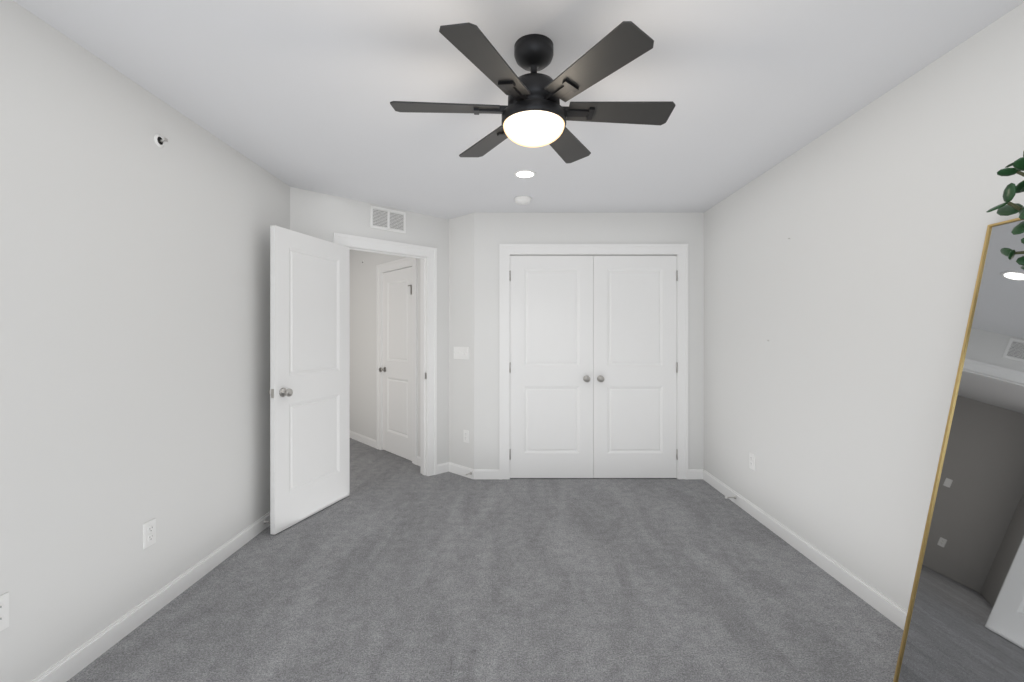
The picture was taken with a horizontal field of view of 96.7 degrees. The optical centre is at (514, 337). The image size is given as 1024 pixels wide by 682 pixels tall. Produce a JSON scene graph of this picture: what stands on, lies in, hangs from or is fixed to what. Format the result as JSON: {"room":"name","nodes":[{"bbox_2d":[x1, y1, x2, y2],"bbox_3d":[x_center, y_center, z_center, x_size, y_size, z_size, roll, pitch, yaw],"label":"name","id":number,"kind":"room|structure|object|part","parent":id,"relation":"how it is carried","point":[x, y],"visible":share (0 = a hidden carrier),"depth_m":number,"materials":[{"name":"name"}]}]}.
{"room":"empty bedroom","nodes":[
{"label":"empty bedroom","id":0,"kind":"room"},
{"bbox_2d":[0,0,289,681],"bbox_3d":[-1.760,0.078,1.420,0.120,2.440,4.320,0,0,0],"label":"wall","id":1,"kind":"structure","parent":0,"point":[134,326],"depth_m":1.93,"materials":[{"name":"paint"}]},
{"bbox_2d":[0,592,8,630],"bbox_3d":[-1.695,0.913,1.492,0.010,0.115,0.070,0,0,0],"label":"electrical outlet","id":2,"kind":"object","parent":1,"relation":"attached to","point":[4,611],"visible":1,"depth_m":1.51,"materials":[{"name":"white plastic"}]},
{"bbox_2d":[143,518,155,548],"bbox_3d":[-1.695,0.913,2.118,0.010,0.115,0.070,0,0,0],"label":"electrical outlet","id":3,"kind":"object","parent":1,"relation":"attached to","point":[149,533],"visible":1,"depth_m":2.11,"materials":[{"name":"white plastic"}]},
{"bbox_2d":[31,511,269,681],"bbox_3d":[-1.697,1.254,1.420,0.020,0.088,4.080,0,0,0],"label":"baseboard","id":4,"kind":"structure","parent":1,"relation":"attached to","point":[76,661],"depth_m":2.06,"materials":[{"name":"white wood"}]},
{"bbox_2d":[154,134,167,147],"bbox_3d":[-1.682,-0.940,2.177,0.036,0.060,0.060,0,0,0],"label":"sprinkler","id":5,"kind":"object","parent":1,"relation":"attached to","point":[158,140],"visible":1,"depth_m":2.17,"materials":[{"name":"white metal"}]},
{"bbox_2d":[290,187,448,463],"bbox_3d":[-1.199,0.078,3.984,1.659,2.440,0.120,0,0,-42],"label":"wall","id":6,"kind":"structure","parent":0,"point":[320,215],"depth_m":4.13,"materials":[{"name":"paint"}]},
{"bbox_2d":[269,225,349,534],"bbox_3d":[-1.494,0.279,3.352,0.299,2.022,0.761,0,0,0],"label":"entry door","id":7,"kind":"structure","parent":6,"relation":"in","point":[309,392],"depth_m":3.26,"materials":[{"name":"white wood"}]},
{"bbox_2d":[333,232,436,475],"bbox_3d":[-1.139,0.228,4.034,0.966,2.140,0.149,0,0,-42],"label":"door frame","id":8,"kind":"structure","parent":6,"relation":"attached to","point":[426,256],"depth_m":4.27,"materials":[{"name":"white wood"}]},
{"bbox_2d":[370,205,405,233],"bbox_3d":[-1.101,-1.028,3.985,0.333,0.188,0.010,0,0,-42],"label":"air vent","id":9,"kind":"object","parent":6,"relation":"in","point":[387,219],"visible":1,"depth_m":3.98,"materials":[{"name":"white metal"}]},
{"bbox_2d":[350,250,419,456],"bbox_3d":[-1.818,0.078,5.649,0.120,2.440,3.180,0,0,-42],"label":"wall","id":10,"kind":"structure","parent":0,"point":[362,349],"depth_m":5.56,"materials":[{"name":"paint"}]},
{"bbox_2d":[350,431,375,447],"bbox_3d":[-2.265,1.254,6.044,1.348,0.088,1.488,0,0,0],"label":"baseboard","id":11,"kind":"structure","parent":10,"relation":"attached to","point":[366,440],"depth_m":5.57,"materials":[{"name":"white wood"}]},
{"bbox_2d":[379,267,411,460],"bbox_3d":[-1.290,0.278,4.968,0.100,2.025,0.711,0,0,-42],"label":"hall door","id":12,"kind":"structure","parent":10,"relation":"in","point":[395,369],"depth_m":4.99,"materials":[{"name":"white wood"}]},
{"bbox_2d":[376,257,416,464],"bbox_3d":[-1.248,0.231,5.012,0.149,2.135,0.900,0,0,-42],"label":"door frame","id":13,"kind":"structure","parent":10,"relation":"attached to","point":[403,263],"depth_m":5.00,"materials":[{"name":"white wood"}]},
{"bbox_2d":[449,213,473,468],"bbox_3d":[-0.459,0.078,4.335,0.364,2.440,0.120,0,0,43],"label":"wall","id":14,"kind":"structure","parent":0,"point":[461,319],"depth_m":4.29,"materials":[{"name":"paint"}]},
{"bbox_2d":[454,347,468,359],"bbox_3d":[-0.488,0.150,4.267,0.201,0.111,0.019,0,0,43],"label":"switch plate","id":15,"kind":"object","parent":14,"relation":"attached to","point":[461,352],"visible":1,"depth_m":4.26,"materials":[{"name":"white plastic"}]},
{"bbox_2d":[463,430,468,442],"bbox_3d":[-0.450,0.923,4.238,0.070,0.115,0.010,0,0,43],"label":"electrical outlet","id":16,"kind":"object","parent":14,"relation":"attached to","point":[466,436],"visible":1,"depth_m":4.23,"materials":[{"name":"white plastic"}]},
{"bbox_2d":[67,438,903,681],"bbox_3d":[-1.300,1.348,3.550,6.600,0.100,8.900,0,0,0],"label":"floor","id":17,"kind":"structure","parent":0,"point":[391,567],"depth_m":2.26,"materials":[{"name":"grey carpet"}]},
{"bbox_2d":[893,218,1023,681],"bbox_3d":[1.545,0.446,1.352,0.376,1.703,0.580,0,0,0],"label":"leaning mirror","id":18,"kind":"object","parent":17,"relation":"on","point":[964,621],"visible":1,"depth_m":1.51,"materials":[{"name":"gold metal"}]},
{"bbox_2d":[986,151,1023,269],"bbox_3d":[1.271,0.425,0.839,0.558,1.747,0.584,0,0,0],"label":"jade plant","id":19,"kind":"object","parent":17,"relation":"on","point":[1011,190],"visible":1,"depth_m":1.00,"materials":[{"name":"green plant"}]},
{"bbox_2d":[13,0,1023,218],"bbox_3d":[-1.300,-1.192,3.550,6.600,0.100,8.900,0,0,0],"label":"ceiling","id":20,"kind":"structure","parent":0,"point":[301,94],"depth_m":2.02,"materials":[{"name":"paint"}]},
{"bbox_2d":[514,196,531,204],"bbox_3d":[0.072,-1.121,3.745,0.140,0.041,0.140,0,0,0],"label":"smoke detector","id":21,"kind":"object","parent":20,"relation":"attached to","point":[522,200],"visible":1,"depth_m":3.71,"materials":[{"name":"white plastic"}]},
{"bbox_2d":[514,170,535,177],"bbox_3d":[0.075,-1.139,3.182,0.156,0.007,0.156,0,0,0],"label":"recessed light","id":22,"kind":"object","parent":20,"relation":"in","point":[524,174],"visible":1,"depth_m":3.18,"materials":[{"name":"white"}]},
{"bbox_2d":[390,21,675,162],"bbox_3d":[0.077,-0.952,1.789,1.100,0.380,1.022,0,0,0],"label":"ceiling fan","id":23,"kind":"object","parent":20,"relation":"hanging from","point":[534,112],"visible":1,"depth_m":1.70,"materials":[{"name":"black metal"}]},
{"bbox_3d":[0.077,-0.798,1.789,0.242,0.072,0.242,0,0,0],"label":"fan globe","id":24,"kind":"part","parent":23,"relation":"part of"},
{"bbox_2d":[474,213,703,468],"bbox_3d":[0.745,0.078,4.227,2.224,2.440,0.120,0,0,0],"label":"wall","id":25,"kind":"structure","parent":0,"point":[492,231],"depth_m":4.17,"materials":[{"name":"paint"}]},
{"bbox_2d":[510,256,592,477],"bbox_3d":[0.340,0.273,4.156,0.769,2.035,0.100,0,0,0],"label":"closet door","id":26,"kind":"structure","parent":25,"relation":"in","point":[551,366],"depth_m":4.17,"materials":[{"name":"white wood"}]},
{"bbox_2d":[499,244,687,479],"bbox_3d":[0.726,0.223,4.223,1.722,2.150,0.149,0,0,0],"label":"trim","id":27,"kind":"structure","parent":25,"relation":"attached to","point":[507,251],"depth_m":4.16,"materials":[{"name":"white wood"}]},
{"bbox_2d":[593,256,677,477],"bbox_3d":[1.112,0.273,4.156,0.769,2.035,0.100,0,0,0],"label":"closet door","id":28,"kind":"structure","parent":25,"relation":"in","point":[635,367],"depth_m":4.17,"materials":[{"name":"white wood"}]},
{"bbox_2d":[704,2,1023,610],"bbox_3d":[1.797,0.078,2.230,0.120,2.440,5.940,0,0,0],"label":"wall","id":29,"kind":"structure","parent":0,"point":[828,403],"depth_m":2.26,"materials":[{"name":"paint"}]},
{"bbox_2d":[749,452,754,470],"bbox_3d":[1.732,0.904,3.317,0.010,0.115,0.070,0,0,0],"label":"electrical outlet","id":30,"kind":"object","parent":29,"relation":"attached to","point":[752,461],"visible":1,"depth_m":3.31,"materials":[{"name":"white plastic"}]},
{"bbox_2d":[699,469,907,629],"bbox_3d":[1.731,1.254,1.774,0.013,0.088,4.787,0,0,0],"label":"baseboard","id":31,"kind":"structure","parent":29,"relation":"attached to","point":[895,613],"depth_m":2.56,"materials":[{"name":"white wood"}]}
]}

